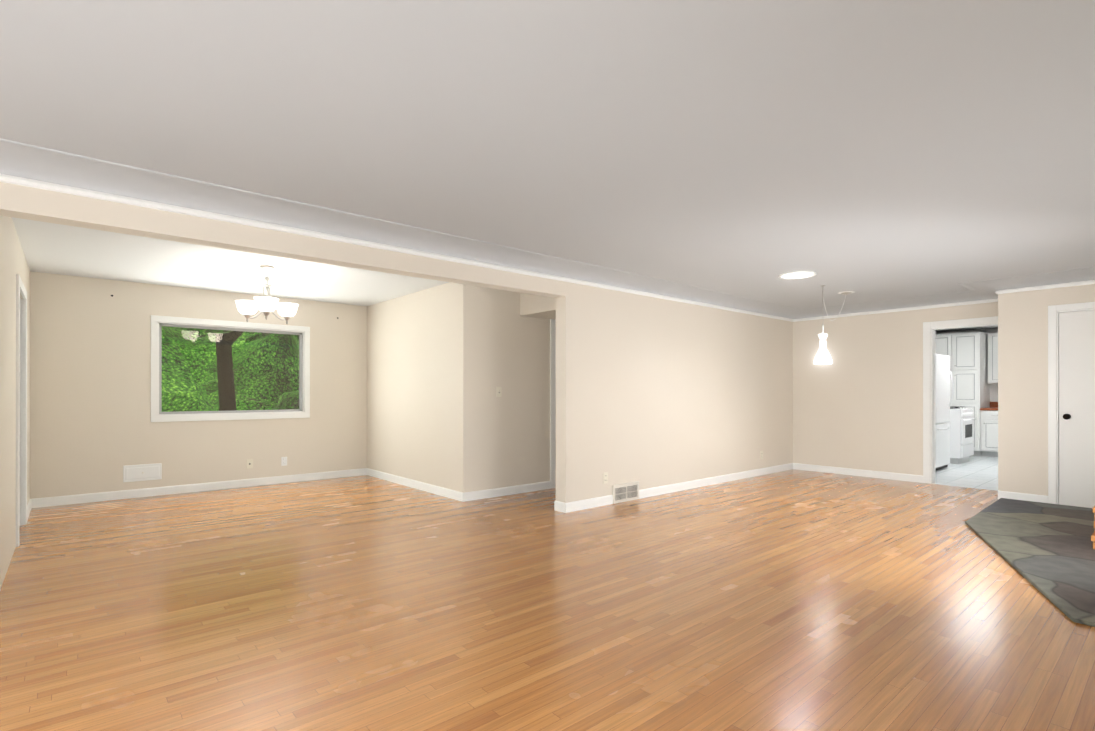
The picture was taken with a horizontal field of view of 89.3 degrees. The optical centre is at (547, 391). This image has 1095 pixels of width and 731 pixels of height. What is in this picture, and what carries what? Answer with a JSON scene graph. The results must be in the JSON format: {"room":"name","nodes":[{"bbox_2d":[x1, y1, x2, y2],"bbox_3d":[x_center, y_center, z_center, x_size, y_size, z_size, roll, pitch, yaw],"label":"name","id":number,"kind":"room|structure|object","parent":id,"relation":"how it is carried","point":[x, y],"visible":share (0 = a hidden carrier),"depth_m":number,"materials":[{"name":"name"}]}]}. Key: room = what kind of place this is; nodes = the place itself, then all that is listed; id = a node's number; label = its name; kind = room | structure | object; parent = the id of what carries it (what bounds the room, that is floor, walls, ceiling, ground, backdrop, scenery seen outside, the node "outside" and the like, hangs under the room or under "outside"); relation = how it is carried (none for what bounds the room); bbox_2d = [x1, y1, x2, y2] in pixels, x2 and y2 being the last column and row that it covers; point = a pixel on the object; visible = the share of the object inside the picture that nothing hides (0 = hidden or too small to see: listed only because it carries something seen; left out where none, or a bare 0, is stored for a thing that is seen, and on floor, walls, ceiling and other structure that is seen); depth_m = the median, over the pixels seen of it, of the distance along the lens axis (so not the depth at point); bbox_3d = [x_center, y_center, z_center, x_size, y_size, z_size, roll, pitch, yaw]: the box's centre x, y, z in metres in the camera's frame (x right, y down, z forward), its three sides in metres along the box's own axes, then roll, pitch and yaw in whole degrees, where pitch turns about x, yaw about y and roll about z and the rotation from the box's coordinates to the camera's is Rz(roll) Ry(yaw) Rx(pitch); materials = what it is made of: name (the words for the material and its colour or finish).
{"room":"empty living room","nodes":[
{"label":"empty living room","id":0,"kind":"room"},
{"bbox_2d":[0,215,29,588],"bbox_3d":[-4.204,-0.122,4.302,0.120,2.640,3.600,0,0,-41],"label":"wall","id":1,"kind":"structure","parent":0,"point":[8,252],"depth_m":3.82,"materials":[{"name":"paint"}]},
{"bbox_2d":[16,274,26,546],"bbox_3d":[-4.462,0.146,4.614,0.138,2.105,1.020,0,0,-41],"label":"door frame","id":2,"kind":"structure","parent":1,"relation":"attached to","point":[21,412],"depth_m":4.96,"materials":[{"name":"white wood"}]},
{"bbox_2d":[27,499,34,520],"bbox_3d":[-5.030,1.151,5.365,0.016,0.096,0.852,0,0,-41],"label":"baseboard","id":3,"kind":"structure","parent":1,"relation":"attached to","point":[31,504],"depth_m":5.53,"materials":[{"name":"white wood"}]},
{"bbox_2d":[30,271,366,498],"bbox_3d":[-2.567,-0.117,8.215,7.865,2.640,0.200,0,0,-41],"label":"wall","id":4,"kind":"structure","parent":0,"point":[93,428],"depth_m":6.32,"materials":[{"name":"paint"}]},
{"bbox_2d":[123,463,161,481],"bbox_3d":[-4.607,0.922,6.306,0.355,0.187,0.034,0,0,-41],"label":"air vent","id":5,"kind":"object","parent":4,"relation":"attached to","point":[140,472],"visible":1,"depth_m":6.30,"materials":[{"name":"white metal"}]},
{"bbox_2d":[34,468,366,507],"bbox_3d":[-3.972,1.153,6.863,3.575,0.096,0.016,0,0,-41],"label":"baseboard","id":6,"kind":"structure","parent":4,"relation":"attached to","point":[156,491],"depth_m":6.59,"materials":[{"name":"white wood"}]},
{"bbox_2d":[151,315,309,421],"bbox_3d":[-3.925,-0.264,6.976,1.760,1.230,0.128,0,0,-41],"label":"picture window","id":7,"kind":"structure","parent":4,"relation":"in","point":[159,322],"depth_m":6.89,"materials":[{"name":"white"}]},
{"bbox_2d":[246,459,252,468],"bbox_3d":[-3.781,0.916,7.032,0.072,0.116,0.010,0,0,-41],"label":"outlet","id":8,"kind":"object","parent":4,"relation":"attached to","point":[249,463],"visible":1,"depth_m":7.03,"materials":[{"name":"beige plastic"}]},
{"bbox_2d":[281,457,286,465],"bbox_3d":[-3.469,0.917,7.301,0.072,0.116,0.010,0,0,-41],"label":"outlet","id":9,"kind":"object","parent":4,"relation":"attached to","point":[283,461],"visible":1,"depth_m":7.29,"materials":[{"name":"white plastic"}]},
{"bbox_2d":[12,217,448,305],"bbox_3d":[-2.642,-1.340,5.765,4.555,0.200,3.820,0,0,-41],"label":"ceiling","id":10,"kind":"structure","parent":0,"point":[51,248],"depth_m":5.58,"materials":[{"name":"white paint"}]},
{"bbox_2d":[235,265,297,323],"bbox_3d":[-2.741,-0.965,5.488,0.560,0.552,0.562,0,0,-41],"label":"dining chandelier","id":11,"kind":"object","parent":10,"relation":"hanging from","point":[267,305],"visible":1,"depth_m":5.45,"materials":[{"name":"white glass"}]},
{"bbox_2d":[0,182,565,297],"bbox_3d":[-2.402,-1.188,3.380,6.680,0.470,0.150,0,0,-41],"label":"header beam","id":12,"kind":"structure","parent":0,"point":[28,203],"depth_m":3.63,"materials":[{"name":"paint"}]},
{"bbox_2d":[367,282,472,492],"bbox_3d":[-1.725,-0.119,7.086,0.120,2.640,2.610,0,0,-41],"label":"wall","id":13,"kind":"structure","parent":0,"point":[420,386],"depth_m":6.74,"materials":[{"name":"paint"}]},
{"bbox_2d":[367,468,466,501],"bbox_3d":[-1.762,1.153,7.024,0.016,0.096,2.598,0,0,-41],"label":"baseboard","id":14,"kind":"structure","parent":13,"relation":"attached to","point":[456,495],"depth_m":6.77,"materials":[{"name":"white wood"}]},
{"bbox_2d":[473,286,549,490],"bbox_3d":[-0.409,-0.119,6.575,1.210,2.640,0.120,0,0,-41],"label":"wall","id":15,"kind":"structure","parent":0,"point":[511,425],"depth_m":6.46,"materials":[{"name":"paint"}]},
{"bbox_2d":[496,387,501,396],"bbox_3d":[-0.554,0.001,6.362,0.072,0.116,0.016,0,0,-41],"label":"light switch","id":16,"kind":"object","parent":15,"relation":"attached to","point":[498,391],"visible":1,"depth_m":6.36,"materials":[{"name":"beige plastic"}]},
{"bbox_2d":[467,481,550,500],"bbox_3d":[-0.431,1.153,6.465,1.225,0.096,0.016,0,0,-41],"label":"baseboard","id":17,"kind":"structure","parent":15,"relation":"attached to","point":[496,492],"depth_m":6.43,"materials":[{"name":"white wood"}]},
{"bbox_2d":[520,293,555,319],"bbox_3d":[1.742,-1.168,7.694,4.610,0.540,0.990,0,0,-41],"label":"ceiling soffit","id":18,"kind":"structure","parent":0,"point":[537,306],"depth_m":6.37,"materials":[{"name":"paint"}]},
{"bbox_2d":[0,469,1094,730],"bbox_3d":[-0.295,1.258,4.608,11.480,0.120,8.630,0,0,-41],"label":"floor","id":19,"kind":"structure","parent":0,"point":[792,599],"depth_m":2.96,"materials":[{"name":"brown wood"}]},
{"bbox_2d":[965,498,1094,626],"bbox_3d":[4.144,1.186,4.199,3.900,0.022,1.802,0,0,-41],"label":"hearth","id":20,"kind":"object","parent":19,"relation":"on","point":[1046,550],"visible":1,"depth_m":4.23,"materials":[{"name":"grey stone"}]},
{"bbox_2d":[1091,506,1094,548],"bbox_3d":[4.818,1.016,4.199,1.294,0.311,0.902,0,0,-41],"label":"stone stack","id":21,"kind":"object","parent":20,"relation":"on","point":[1093,534],"visible":1,"depth_m":4.11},
{"bbox_2d":[0,0,1094,331],"bbox_3d":[2.965,-1.331,4.823,16.700,0.220,4.700,0,0,-41],"label":"ceiling","id":22,"kind":"structure","parent":0,"point":[872,150],"depth_m":2.50,"materials":[{"name":"grey paint"}]},
{"bbox_2d":[0,138,1094,318],"bbox_3d":[1.003,-1.179,3.247,11.270,0.089,4.470,0,0,-41],"label":"cove","id":23,"kind":"object","parent":22,"relation":"attached to","point":[24,160],"visible":0.92,"depth_m":4.08,"materials":[{"name":"grey paint"}]},
{"bbox_2d":[778,271,816,279],"bbox_3d":[2.605,-1.214,5.779,0.372,0.015,0.372,0,0,-41],"label":"recessed light","id":24,"kind":"object","parent":22,"relation":"in","point":[798,275],"visible":1,"depth_m":5.76,"materials":[{"name":"white"}]},
{"bbox_2d":[814,324,831,363],"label":"pendant lamp","id":25,"kind":"object","parent":22,"relation":"hanging from","point":[823,356],"depth_m":6.33,"materials":[{"name":"white glass"}]},
{"bbox_2d":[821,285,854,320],"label":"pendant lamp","id":26,"kind":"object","parent":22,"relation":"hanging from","point":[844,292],"depth_m":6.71,"materials":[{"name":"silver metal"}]},
{"bbox_2d":[555,327,555,465],"bbox_3d":[-0.103,-0.116,8.843,3.310,2.640,0.100,0,0,-41],"label":"wall","id":27,"kind":"structure","parent":0,"point":[555,396],"depth_m":8.98,"materials":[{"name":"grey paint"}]},
{"bbox_2d":[556,282,792,502],"bbox_3d":[1.996,-0.108,7.160,4.920,2.620,0.150,0,0,-41],"label":"wall","id":28,"kind":"structure","parent":0,"point":[651,392],"depth_m":6.50,"materials":[{"name":"paint"}]},
{"bbox_2d":[554,501,562,510],"bbox_3d":[0.298,1.152,5.807,0.616,0.096,0.016,0,0,-41],"label":"baseboard","id":29,"kind":"structure","parent":28,"relation":"attached to","point":[558,506],"depth_m":5.55,"materials":[{"name":"white wood"}]},
{"bbox_2d":[603,472,607,483],"bbox_3d":[0.615,0.915,5.866,0.072,0.116,0.010,0,0,-41],"label":"outlet","id":30,"kind":"object","parent":28,"relation":"attached to","point":[605,478],"visible":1,"depth_m":5.86,"materials":[{"name":"beige plastic"}]},
{"bbox_2d":[612,481,638,503],"bbox_3d":[0.858,1.100,6.059,0.420,0.199,0.034,0,0,-41],"label":"air vent","id":31,"kind":"object","parent":28,"relation":"in","point":[625,492],"visible":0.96,"depth_m":6.03,"materials":[{"name":"white metal"}]},
{"bbox_2d":[563,463,794,512],"bbox_3d":[1.999,1.153,7.051,4.816,0.096,0.016,0,0,-41],"label":"baseboard","id":32,"kind":"structure","parent":28,"relation":"attached to","point":[573,506],"depth_m":6.71,"materials":[{"name":"white wood"}]},
{"bbox_2d":[793,302,997,474],"bbox_3d":[4.765,-0.108,7.621,0.120,2.620,2.760,0,0,-41],"label":"wall","id":33,"kind":"structure","parent":0,"point":[858,402],"depth_m":7.84,"materials":[{"name":"paint"}]},
{"bbox_2d":[795,463,922,482],"bbox_3d":[4.391,1.155,7.949,0.016,0.096,1.717,0,0,-41],"label":"baseboard","id":34,"kind":"structure","parent":33,"relation":"attached to","point":[817,468],"depth_m":7.86,"materials":[{"name":"white wood"}]},
{"bbox_2d":[923,316,997,483],"bbox_3d":[5.295,0.144,7.006,0.158,2.115,0.893,0,0,-41],"label":"door frame","id":35,"kind":"structure","parent":33,"relation":"attached to","point":[929,446],"depth_m":7.25,"materials":[{"name":"white wood"}]},
{"bbox_2d":[933,456,997,490],"bbox_3d":[7.090,1.264,8.827,5.220,0.120,3.300,0,0,-41],"label":"floor","id":36,"kind":"structure","parent":0,"point":[979,472],"depth_m":8.05,"materials":[{"name":"white tile"}]},
{"bbox_2d":[935,354,953,469],"bbox_3d":[5.843,0.316,8.759,0.800,1.775,0.818,0,0,-41],"label":"fridge","id":37,"kind":"object","parent":36,"relation":"on","point":[943,374],"visible":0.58,"depth_m":8.49,"materials":[{"name":"white metal"}]},
{"bbox_2d":[945,406,975,463],"bbox_3d":[6.924,0.662,9.618,0.768,1.085,0.725,0,0,-41],"label":"range","id":38,"kind":"object","parent":36,"relation":"on","point":[961,422],"visible":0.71,"depth_m":9.23,"materials":[{"name":"white metal"}]},
{"bbox_2d":[935,331,989,455],"bbox_3d":[8.061,0.041,10.880,0.820,2.330,0.845,0,0,-41],"label":"pantry cabinet","id":39,"kind":"object","parent":36,"relation":"on","point":[967,352],"visible":0.42,"depth_m":10.49,"materials":[{"name":"white wood"}]},
{"bbox_2d":[980,410,997,456],"bbox_3d":[8.483,0.776,10.404,0.801,0.860,0.415,0,0,-41],"label":"base cabinet","id":40,"kind":"object","parent":36,"relation":"on","point":[989,432],"depth_m":10.21,"materials":[{"name":"white wood"}]},
{"bbox_2d":[980,406,997,409],"bbox_3d":[9.003,0.324,9.797,0.805,0.038,2.015,0,0,-41],"label":"countertop","id":41,"kind":"structure","parent":40,"relation":"on","point":[991,407],"depth_m":10.25,"materials":[{"name":"brown wood"}]},
{"bbox_2d":[938,328,997,401],"bbox_3d":[9.121,-0.114,10.377,0.120,2.640,3.000,0,0,-41],"label":"wall","id":42,"kind":"structure","parent":0,"point":[993,392],"depth_m":10.81,"materials":[{"name":"white paint"}]},
{"bbox_2d":[988,332,997,383],"bbox_3d":[8.651,-0.639,10.548,0.361,0.970,0.370,0,0,-41],"label":"upper cabinet","id":43,"kind":"object","parent":42,"relation":"attached to","point":[992,358],"visible":0.1,"depth_m":10.48,"materials":[{"name":"white wood"}]},
{"bbox_2d":[990,402,997,405],"bbox_3d":[9.295,0.249,10.048,0.035,0.108,2.015,0,0,-41],"label":"backsplash","id":44,"kind":"structure","parent":42,"relation":"attached to","point":[991,403],"depth_m":10.75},
{"bbox_2d":[998,293,1011,491],"bbox_3d":[5.330,-0.110,6.366,0.660,2.620,0.120,0,0,-41],"label":"wall","id":45,"kind":"structure","parent":0,"point":[1005,392],"depth_m":6.15,"materials":[{"name":"paint"}]},
{"bbox_2d":[1012,284,1094,495],"bbox_3d":[5.535,-0.110,5.712,0.120,2.620,1.140,0,0,-41],"label":"wall","id":46,"kind":"structure","parent":0,"point":[1029,392],"depth_m":5.97,"materials":[{"name":"paint"}]},
{"bbox_2d":[998,490,1047,502],"bbox_3d":[5.170,1.152,6.031,0.016,0.096,0.418,0,0,-41],"label":"baseboard","id":47,"kind":"structure","parent":46,"relation":"attached to","point":[1001,494],"depth_m":6.02,"materials":[{"name":"white wood"}]},
{"bbox_2d":[1048,302,1094,503],"bbox_3d":[5.648,0.144,5.568,0.138,2.110,0.905,0,0,-41],"label":"door frame","id":48,"kind":"structure","parent":46,"relation":"attached to","point":[1053,436],"depth_m":5.83,"materials":[{"name":"white wood"}]},
{"bbox_2d":[1059,310,1094,507],"bbox_3d":[5.607,0.181,5.527,0.106,2.021,0.751,0,0,-41],"label":"closet door","id":49,"kind":"structure","parent":46,"relation":"in","point":[1077,408],"depth_m":5.72,"materials":[{"name":"white wood"}]},
{"bbox_3d":[0.338,-1.133,7.219,0.760,0.610,0.120,0,0,-41],"label":"wall","id":50,"kind":"structure","parent":0,"visible":0},
{"bbox_2d":[550,319,555,488],"bbox_3d":[0.344,0.149,7.210,0.910,2.105,0.138,0,0,-41],"label":"door frame","id":51,"kind":"structure","parent":50,"relation":"attached to","point":[552,399],"depth_m":6.88,"materials":[{"name":"white wood"}]},
{"bbox_3d":[2.203,-0.116,1.198,10.820,2.620,0.200,0,0,-41],"label":"wall","id":52,"kind":"structure","parent":0,"visible":0},
{"bbox_2d":[0,174,795,321],"bbox_3d":[-0.451,-1.113,4.945,11.280,0.042,0.020,0,0,-41],"label":"crown molding","id":53,"kind":"structure","parent":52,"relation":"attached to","point":[15,180],"depth_m":3.86,"materials":[{"name":"white wood"}]},
{"bbox_2d":[796,298,997,321],"bbox_3d":[4.686,-1.110,7.607,0.020,0.042,2.600,0,0,-41],"label":"crown molding","id":54,"kind":"structure","parent":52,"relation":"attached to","point":[988,300],"depth_m":7.46,"materials":[{"name":"white wood"}]},
{"bbox_2d":[995,280,1094,294],"bbox_3d":[5.626,-1.113,5.501,0.020,0.042,1.860,0,0,-41],"label":"crown molding","id":55,"kind":"structure","parent":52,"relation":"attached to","point":[1089,282],"depth_m":5.88,"materials":[{"name":"white wood"}]},
{"bbox_3d":[-13.662,2.923,23.314,60.000,0.200,37.070,0,0,-41],"label":"lawn","id":56,"kind":"structure","parent":0,"visible":0},
{"bbox_2d":[162,326,298,411],"bbox_3d":[-7.220,-3.207,17.362,60.000,17.156,16.426,0,0,-41],"label":"trees","id":57,"kind":"object","parent":56,"relation":"on","point":[228,383],"depth_m":14.08,"materials":[{"name":"green plant"}]}
]}

